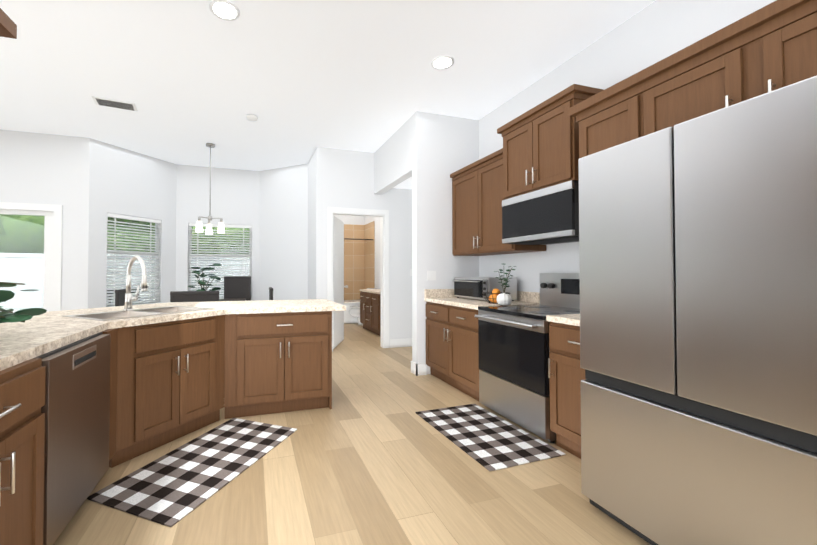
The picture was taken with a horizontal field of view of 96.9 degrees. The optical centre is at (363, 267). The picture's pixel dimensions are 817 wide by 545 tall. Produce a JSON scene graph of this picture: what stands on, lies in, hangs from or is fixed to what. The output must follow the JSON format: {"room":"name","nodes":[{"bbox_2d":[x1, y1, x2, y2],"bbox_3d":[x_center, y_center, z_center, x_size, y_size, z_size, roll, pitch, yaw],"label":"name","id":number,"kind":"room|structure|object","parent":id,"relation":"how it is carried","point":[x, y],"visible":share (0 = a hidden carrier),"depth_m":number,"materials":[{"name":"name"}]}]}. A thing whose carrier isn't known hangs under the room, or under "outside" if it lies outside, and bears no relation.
{"room":"kitchen and dining room","nodes":[
{"label":"kitchen and dining room","id":0,"kind":"room"},
{"bbox_2d":[0,129,307,310],"bbox_3d":[-4.863,-0.275,5.349,8.139,3.100,1.140,0,-1,-17],"label":"wall","id":1,"kind":"structure","parent":0,"point":[270,206],"depth_m":5.92,"materials":[{"name":"white paint"}]},
{"bbox_2d":[0,202,61,312],"bbox_3d":[-5.114,0.200,4.704,1.960,2.130,0.108,0,-1,-17],"label":"sliding glass door","id":2,"kind":"structure","parent":1,"relation":"attached to","point":[52,270],"depth_m":4.93,"materials":[{"name":"white glass"}]},
{"bbox_2d":[106,213,160,306],"bbox_3d":[-3.620,-0.077,5.679,0.145,1.445,0.900,0,-1,25],"label":"bay window","id":3,"kind":"structure","parent":1,"relation":"in","point":[155,282],"depth_m":5.68,"materials":[{"name":"white plastic"}]},
{"bbox_2d":[188,223,251,300],"bbox_3d":[-2.602,-0.063,6.548,1.120,1.445,0.145,0,-1,-17],"label":"bay window","id":4,"kind":"structure","parent":1,"relation":"in","point":[209,255],"depth_m":6.54,"materials":[{"name":"white plastic"}]},
{"bbox_2d":[308,151,314,298],"bbox_3d":[-0.801,-0.266,5.909,0.130,3.100,0.740,0,-1,-17],"label":"wall","id":5,"kind":"structure","parent":0,"point":[311,228],"depth_m":5.86,"materials":[{"name":"white paint"}]},
{"bbox_2d":[0,0,655,170],"bbox_3d":[-1.844,-1.921,2.501,12.200,0.100,12.900,0,-1,-17],"label":"ceiling","id":6,"kind":"structure","parent":0,"point":[302,80],"depth_m":3.33,"materials":[{"name":"white paint"}]},
{"bbox_2d":[92,96,137,111],"bbox_3d":[-2.799,-1.838,4.057,0.400,0.014,0.200,0,-1,-25],"label":"ceiling vent","id":7,"kind":"object","parent":6,"relation":"in","point":[115,104],"visible":1,"depth_m":4.05,"materials":[{"name":"white metal"}]},
{"bbox_2d":[195,143,224,234],"bbox_3d":[-2.270,-1.164,5.362,0.400,1.320,0.384,0,-1,-17],"label":"pendant light","id":8,"kind":"object","parent":6,"relation":"hanging from","point":[208,231],"visible":1,"depth_m":5.30,"materials":[{"name":"white glass"}]},
{"bbox_2d":[209,0,239,20],"bbox_3d":[-1.010,-1.864,2.613,0.210,0.008,0.210,0,-1,-17],"label":"recessed light","id":9,"kind":"object","parent":6,"relation":"in","point":[226,10],"visible":1,"depth_m":2.61,"materials":[{"name":"white"}]},
{"bbox_2d":[246,114,257,120],"bbox_3d":[-1.362,-1.823,4.388,0.140,0.034,0.140,0,-1,-17],"label":"smoke detector","id":10,"kind":"object","parent":6,"relation":"attached to","point":[251,117],"visible":1,"depth_m":4.36,"materials":[{"name":"white plastic"}]},
{"bbox_2d":[431,56,454,69],"bbox_3d":[0.715,-1.854,3.264,0.210,0.008,0.210,0,-1,-17],"label":"recessed light","id":11,"kind":"object","parent":6,"relation":"in","point":[442,62],"visible":1,"depth_m":3.25,"materials":[{"name":"white"}]},
{"bbox_2d":[333,215,363,224],"bbox_3d":[-0.837,-0.212,9.243,1.740,3.100,0.130,0,-1,-17],"label":"wall","id":12,"kind":"structure","parent":0,"point":[356,220],"depth_m":9.35,"materials":[{"name":"white paint"}]},
{"bbox_2d":[344,221,374,299],"bbox_3d":[-0.703,0.105,8.792,1.766,2.450,0.798,0,-1,-17],"label":"wall tile","id":13,"kind":"structure","parent":12,"relation":"attached to","point":[359,264],"depth_m":9.31,"materials":[{"name":"beige tile"}]},
{"bbox_2d":[344,238,372,239],"bbox_3d":[-0.600,-0.675,8.471,1.730,0.026,0.026,0,-1,-17],"label":"shower curtain rod","id":14,"kind":"object","parent":13,"relation":"attached to","point":[357,239],"visible":0.27,"depth_m":8.60,"materials":[{"name":"brown metal"}]},
{"bbox_2d":[53,323,650,544],"bbox_3d":[-1.844,1.279,2.450,12.200,0.100,12.900,0,-1,-17],"label":"floor","id":15,"kind":"structure","parent":0,"point":[371,457],"depth_m":1.98,"materials":[{"name":"brown wood"}]},
{"bbox_2d":[0,352,55,544],"bbox_3d":[-1.436,0.776,1.010,0.620,0.860,0.611,0,-1,-17],"label":"base cabinet","id":16,"kind":"object","parent":15,"relation":"on","point":[26,384],"depth_m":1.29,"materials":[{"name":"brown wood"}]},
{"bbox_2d":[44,328,115,544],"bbox_3d":[-1.614,0.785,1.583,0.620,0.860,0.724,0,-1,-17],"label":"dishwasher","id":17,"kind":"object","parent":15,"relation":"on","point":[89,397],"depth_m":1.67,"materials":[{"name":"silver metal"}]},
{"bbox_2d":[115,289,125,305],"bbox_3d":[-3.092,0.784,4.950,0.445,0.970,0.460,0,-1,-17],"label":"dining chair","id":18,"kind":"object","parent":15,"relation":"on","point":[119,297],"visible":0.25,"depth_m":4.78,"materials":[{"name":"grey"}]},
{"bbox_2d":[40,304,227,467],"bbox_3d":[-1.531,0.780,2.633,0.937,0.903,0.887,0,-1,-17],"label":"base cabinet","id":19,"kind":"object","parent":15,"relation":"on","point":[172,383],"depth_m":2.47,"materials":[{"name":"brown wood"}]},
{"bbox_2d":[0,301,231,367],"bbox_3d":[-1.280,0.328,1.133,1.376,0.040,5.020,0,-1,-17],"label":"countertop","id":20,"kind":"structure","parent":19,"relation":"on","point":[18,340],"depth_m":1.92,"materials":[{"name":"beige stone"}]},
{"bbox_2d":[0,282,46,322],"bbox_3d":[-1.575,0.134,1.331,0.637,0.352,0.725,0,-1,-17],"label":"potted plant","id":21,"kind":"object","parent":20,"relation":"on","point":[23,315],"visible":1,"depth_m":1.39,"materials":[{"name":"green plant"}]},
{"bbox_2d":[123,255,147,310],"bbox_3d":[-1.728,0.120,2.735,0.197,0.420,0.238,0,-1,-17],"label":"faucet","id":22,"kind":"object","parent":20,"relation":"on","point":[128,295],"depth_m":2.74,"materials":[{"name":"silver metal"}]},
{"bbox_2d":[63,306,214,320],"bbox_3d":[-1.611,0.425,2.652,0.933,0.194,0.933,0,-1,-17],"label":"sink","id":23,"kind":"object","parent":20,"relation":"in","point":[162,313],"depth_m":2.64,"materials":[{"name":"silver metal"}]},
{"bbox_2d":[228,300,345,315],"bbox_3d":[-0.762,0.365,3.451,0.988,0.040,0.900,0,-1,-17],"label":"countertop","id":24,"kind":"structure","parent":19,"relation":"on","point":[257,305],"depth_m":3.22,"materials":[{"name":"beige stone"}]},
{"bbox_2d":[87,418,296,526],"bbox_3d":[-0.983,1.222,2.310,0.600,0.009,1.120,0,-1,21],"label":"area rug","id":25,"kind":"object","parent":15,"relation":"on","point":[173,487],"visible":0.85,"depth_m":2.13,"materials":[{"name":"multicoloured fabric"}]},
{"bbox_2d":[170,291,218,301],"bbox_3d":[-2.016,0.770,4.361,0.520,0.980,0.445,0,-1,-17],"label":"dining chair","id":26,"kind":"object","parent":15,"relation":"on","point":[191,296],"visible":0.25,"depth_m":4.16,"materials":[{"name":"grey"}]},
{"bbox_2d":[219,298,245,300],"bbox_3d":[-2.254,0.895,5.293,0.960,0.760,1.440,0,-1,-17],"label":"dining table","id":27,"kind":"object","parent":15,"relation":"on","point":[240,299],"visible":0.08,"depth_m":5.85,"materials":[{"name":"brown wood"}]},
{"bbox_2d":[188,263,221,290],"bbox_3d":[-2.349,0.225,5.304,0.463,0.577,0.474,0,-1,-17],"label":"potted plant","id":28,"kind":"object","parent":27,"relation":"on","point":[201,282],"visible":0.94,"depth_m":5.28,"materials":[{"name":"green plant"}]},
{"bbox_2d":[224,276,250,300],"bbox_3d":[-2.218,0.726,6.294,0.460,1.130,0.445,0,-1,-17],"label":"dining chair","id":29,"kind":"object","parent":15,"relation":"on","point":[235,287],"visible":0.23,"depth_m":6.48,"materials":[{"name":"grey fabric"}]},
{"bbox_2d":[269,287,272,299],"bbox_3d":[-1.583,0.790,5.335,0.445,0.970,0.460,0,-1,-17],"label":"dining chair","id":30,"kind":"object","parent":15,"relation":"on","point":[270,293],"visible":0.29,"depth_m":5.19,"materials":[{"name":"grey"}]},
{"bbox_2d":[232,308,335,417],"bbox_3d":[-0.748,0.813,3.312,0.800,0.860,0.620,0,-1,-17],"label":"base cabinet","id":31,"kind":"object","parent":15,"relation":"on","point":[282,361],"depth_m":3.01,"materials":[{"name":"brown wood"}]},
{"bbox_2d":[344,300,360,323],"bbox_3d":[-0.701,1.080,8.769,1.738,0.500,0.782,0,-1,-17],"label":"bathtub","id":32,"kind":"object","parent":15,"relation":"on","point":[348,318],"depth_m":8.48,"materials":[{"name":"white ceramic"}]},
{"bbox_2d":[349,288,377,325],"bbox_3d":[-0.004,0.907,8.264,0.700,0.830,0.470,0,-1,-17],"label":"toilet","id":33,"kind":"object","parent":15,"relation":"on","point":[354,311],"visible":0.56,"depth_m":8.11,"materials":[{"name":"white ceramic"}]},
{"bbox_2d":[360,289,380,335],"bbox_3d":[0.352,0.889,7.317,0.613,0.835,1.230,0,-1,-17],"label":"bathroom vanity","id":34,"kind":"object","parent":15,"relation":"on","point":[370,310],"visible":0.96,"depth_m":7.12,"materials":[{"name":"brown wood"}]},
{"bbox_2d":[424,300,547,400],"bbox_3d":[1.231,0.821,3.824,0.744,0.860,1.067,0,-1,-17],"label":"base cabinet","id":35,"kind":"object","parent":15,"relation":"on","point":[452,353],"depth_m":3.64,"materials":[{"name":"brown wood"}]},
{"bbox_2d":[424,296,539,307],"bbox_3d":[1.228,0.371,3.829,0.752,0.040,1.067,0,-1,-17],"label":"countertop","id":36,"kind":"structure","parent":35,"relation":"on","point":[468,303],"depth_m":3.67,"materials":[{"name":"beige stone"}]},
{"bbox_2d":[452,277,516,301],"bbox_3d":[1.298,0.230,3.962,0.392,0.244,0.650,0,-1,-17],"label":"toaster oven","id":37,"kind":"object","parent":36,"relation":"on","point":[471,287],"visible":0.94,"depth_m":3.73,"materials":[{"name":"silver metal"}]},
{"bbox_2d":[482,288,509,303],"bbox_3d":[1.266,0.273,3.443,0.256,0.142,0.256,0,-1,-17],"label":"fruit bowl","id":38,"kind":"object","parent":36,"relation":"on","point":[495,293],"visible":0.73,"depth_m":3.41,"materials":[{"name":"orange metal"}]},
{"bbox_2d":[494,263,515,304],"bbox_3d":[1.271,0.154,3.213,0.210,0.372,0.175,0,-1,-17],"label":"vase","id":39,"kind":"object","parent":36,"relation":"on","point":[504,299],"visible":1,"depth_m":3.20,"materials":[{"name":"white ceramic"}]},
{"bbox_2d":[415,404,565,470],"bbox_3d":[0.878,1.228,2.705,0.600,0.009,0.960,0,-1,-19],"label":"area rug","id":40,"kind":"object","parent":15,"relation":"on","point":[487,440],"visible":0.98,"depth_m":2.58,"materials":[{"name":"multicoloured fabric"}]},
{"bbox_2d":[474,273,579,442],"bbox_3d":[1.452,0.642,2.935,0.812,1.190,0.754,0,-1,-17],"label":"range","id":41,"kind":"object","parent":15,"relation":"on","point":[514,351],"visible":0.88,"depth_m":2.81,"materials":[{"name":"silver metal"}]},
{"bbox_2d":[546,320,585,458],"bbox_3d":[1.697,0.797,2.325,0.744,0.860,0.536,0,-1,-17],"label":"base cabinet","id":42,"kind":"object","parent":15,"relation":"on","point":[565,373],"depth_m":2.34,"materials":[{"name":"brown wood"}]},
{"bbox_2d":[546,314,579,323],"bbox_3d":[1.693,0.347,2.332,0.752,0.040,0.537,0,-1,-17],"label":"countertop","id":43,"kind":"structure","parent":42,"relation":"on","point":[572,318],"depth_m":2.37,"materials":[{"name":"beige stone"}]},
{"bbox_2d":[578,76,816,544],"bbox_3d":[1.658,0.325,1.558,0.890,1.780,0.870,0,-1,-17],"label":"fridge","id":44,"kind":"object","parent":15,"relation":"on","point":[698,289],"visible":1,"depth_m":1.33,"materials":[{"name":"grey metal"}]},
{"bbox_2d":[315,147,411,347],"bbox_3d":[1.214,-0.263,6.080,4.080,3.100,0.130,0,-1,-17],"label":"wall","id":45,"kind":"structure","parent":0,"point":[344,178],"depth_m":5.67,"materials":[{"name":"white paint"}]},
{"bbox_2d":[333,216,347,348],"bbox_3d":[-0.400,0.235,6.023,0.426,2.078,0.738,0,-1,-17],"label":"door leaf","id":46,"kind":"structure","parent":45,"relation":"in","point":[338,276],"depth_m":5.94,"materials":[{"name":"white wood"}]},
{"bbox_2d":[327,207,388,350],"bbox_3d":[-0.096,0.183,5.657,1.000,2.195,0.147,0,-1,-17],"label":"door frame","id":47,"kind":"structure","parent":45,"relation":"attached to","point":[383,215],"depth_m":5.71,"materials":[{"name":"white wood"}]},
{"bbox_2d":[390,338,411,347],"bbox_3d":[1.738,1.221,6.142,2.770,0.135,0.016,0,-1,-17],"label":"baseboard","id":48,"kind":"structure","parent":45,"relation":"attached to","point":[404,342],"depth_m":5.78,"materials":[{"name":"white wood"}]},
{"bbox_2d":[364,216,379,288],"bbox_3d":[0.585,-0.235,7.853,0.130,3.100,3.630,0,-1,-17],"label":"wall","id":49,"kind":"structure","parent":0,"point":[367,219],"depth_m":8.49,"materials":[{"name":"white paint"}]},
{"bbox_2d":[374,111,429,373],"bbox_3d":[0.455,-0.281,4.970,0.130,3.100,1.540,0,-1,-17],"label":"wall","id":50,"kind":"structure","parent":0,"point":[402,157],"depth_m":4.27,"materials":[{"name":"white paint"}]},
{"bbox_2d":[394,112,478,373],"bbox_3d":[1.964,-0.273,5.438,3.030,3.100,1.540,0,-1,-17],"label":"wall","id":51,"kind":"structure","parent":0,"point":[429,153],"depth_m":4.33,"materials":[{"name":"white paint"}]},
{"bbox_2d":[411,361,426,373],"bbox_3d":[2.023,1.199,4.758,3.046,0.135,0.042,0,-1,-17],"label":"baseboard","id":52,"kind":"structure","parent":51,"relation":"attached to","point":[418,369],"depth_m":4.20,"materials":[{"name":"white"}]},
{"bbox_2d":[427,271,435,280],"bbox_3d":[0.804,0.098,4.259,0.115,0.116,0.012,0,-1,-17],"label":"light switch","id":53,"kind":"object","parent":51,"relation":"attached to","point":[431,275],"visible":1,"depth_m":4.26,"materials":[{"name":"white plastic"}]},
{"bbox_2d":[424,289,454,295],"bbox_3d":[1.063,0.309,4.327,0.732,0.100,0.020,0,-1,-17],"label":"backsplash","id":54,"kind":"structure","parent":51,"relation":"attached to","point":[427,292],"depth_m":4.26,"materials":[{"name":"beige stone"}]},
{"bbox_2d":[479,0,775,291],"bbox_3d":[2.570,-0.344,1.025,0.130,3.100,7.510,0,-1,-17],"label":"wall","id":55,"kind":"structure","parent":0,"point":[656,31],"depth_m":2.89,"materials":[{"name":"white paint"}]},
{"bbox_2d":[450,152,545,255],"bbox_3d":[1.404,-0.619,3.900,0.384,0.944,1.069,0,-1,-17],"label":"upper cabinet","id":56,"kind":"object","parent":55,"relation":"attached to","point":[475,190],"depth_m":3.83,"materials":[{"name":"brown wood"}]},
{"bbox_2d":[517,292,539,303],"bbox_3d":[1.771,0.292,3.317,0.020,0.100,2.370,0,-1,-17],"label":"backsplash","id":57,"kind":"structure","parent":55,"relation":"attached to","point":[534,296],"depth_m":3.61,"materials":[{"name":"beige stone"}]},
{"bbox_2d":[500,180,578,247],"bbox_3d":[1.616,-0.419,3.003,0.508,0.392,0.756,0,-1,-17],"label":"microwave","id":58,"kind":"object","parent":55,"relation":"attached to","point":[518,192],"depth_m":2.85,"materials":[{"name":"black glass"}]},
{"bbox_2d":[500,88,599,199],"bbox_3d":[1.616,-0.933,3.011,0.508,0.625,0.758,0,-1,-17],"label":"upper cabinet","id":59,"kind":"object","parent":55,"relation":"attached to","point":[536,151],"depth_m":2.86,"materials":[{"name":"brown wood"}]},
{"bbox_2d":[572,88,623,183],"bbox_3d":[1.786,-0.797,2.249,0.634,0.445,0.481,0,-1,-17],"label":"upper cabinet","id":60,"kind":"object","parent":55,"relation":"attached to","point":[598,126],"depth_m":2.25,"materials":[{"name":"brown wood"}]},
{"bbox_2d":[624,28,743,142],"bbox_3d":[1.895,-0.803,1.899,0.634,0.445,0.536,0,-1,-17],"label":"upper cabinet","id":61,"kind":"object","parent":55,"relation":"attached to","point":[709,79],"depth_m":1.78,"materials":[{"name":"brown wood"}]},
{"bbox_2d":[744,0,816,100],"bbox_3d":[2.054,-0.811,1.387,0.634,0.445,0.536,0,-1,-17],"label":"upper cabinet","id":62,"kind":"object","parent":55,"relation":"attached to","point":[780,47],"depth_m":1.47,"materials":[{"name":"brown wood"}]},
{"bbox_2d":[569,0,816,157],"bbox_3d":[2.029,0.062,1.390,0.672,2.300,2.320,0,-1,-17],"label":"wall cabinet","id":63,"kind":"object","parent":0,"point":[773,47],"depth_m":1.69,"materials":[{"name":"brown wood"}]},
{"label":"outside","id":64,"kind":"structure","parent":0,"visible":0},
{"bbox_3d":[-9.350,1.596,21.216,55.000,0.108,33.800,0,-1,-17],"label":"ground","id":65,"kind":"structure","parent":64,"visible":0},
{"bbox_2d":[107,289,139,302],"bbox_3d":[-5.918,0.919,8.155,1.465,0.828,1.467,0,-1,-17],"label":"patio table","id":66,"kind":"object","parent":65,"relation":"on","point":[131,292],"depth_m":8.35,"materials":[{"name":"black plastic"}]},
{"bbox_2d":[0,253,248,313],"bbox_3d":[-6.720,0.472,11.081,38.000,1.830,0.110,0,-1,-17],"label":"fence","id":67,"kind":"object","parent":65,"relation":"on","point":[15,262],"depth_m":10.23,"materials":[{"name":"white"}]},
{"bbox_2d":[0,214,249,253],"bbox_3d":[-8.075,-2.660,16.063,47.990,8.329,7.461,0,-1,-17],"label":"trees","id":68,"kind":"object","parent":65,"relation":"on","point":[28,233],"depth_m":12.76,"materials":[{"name":"green plant"}]}
]}

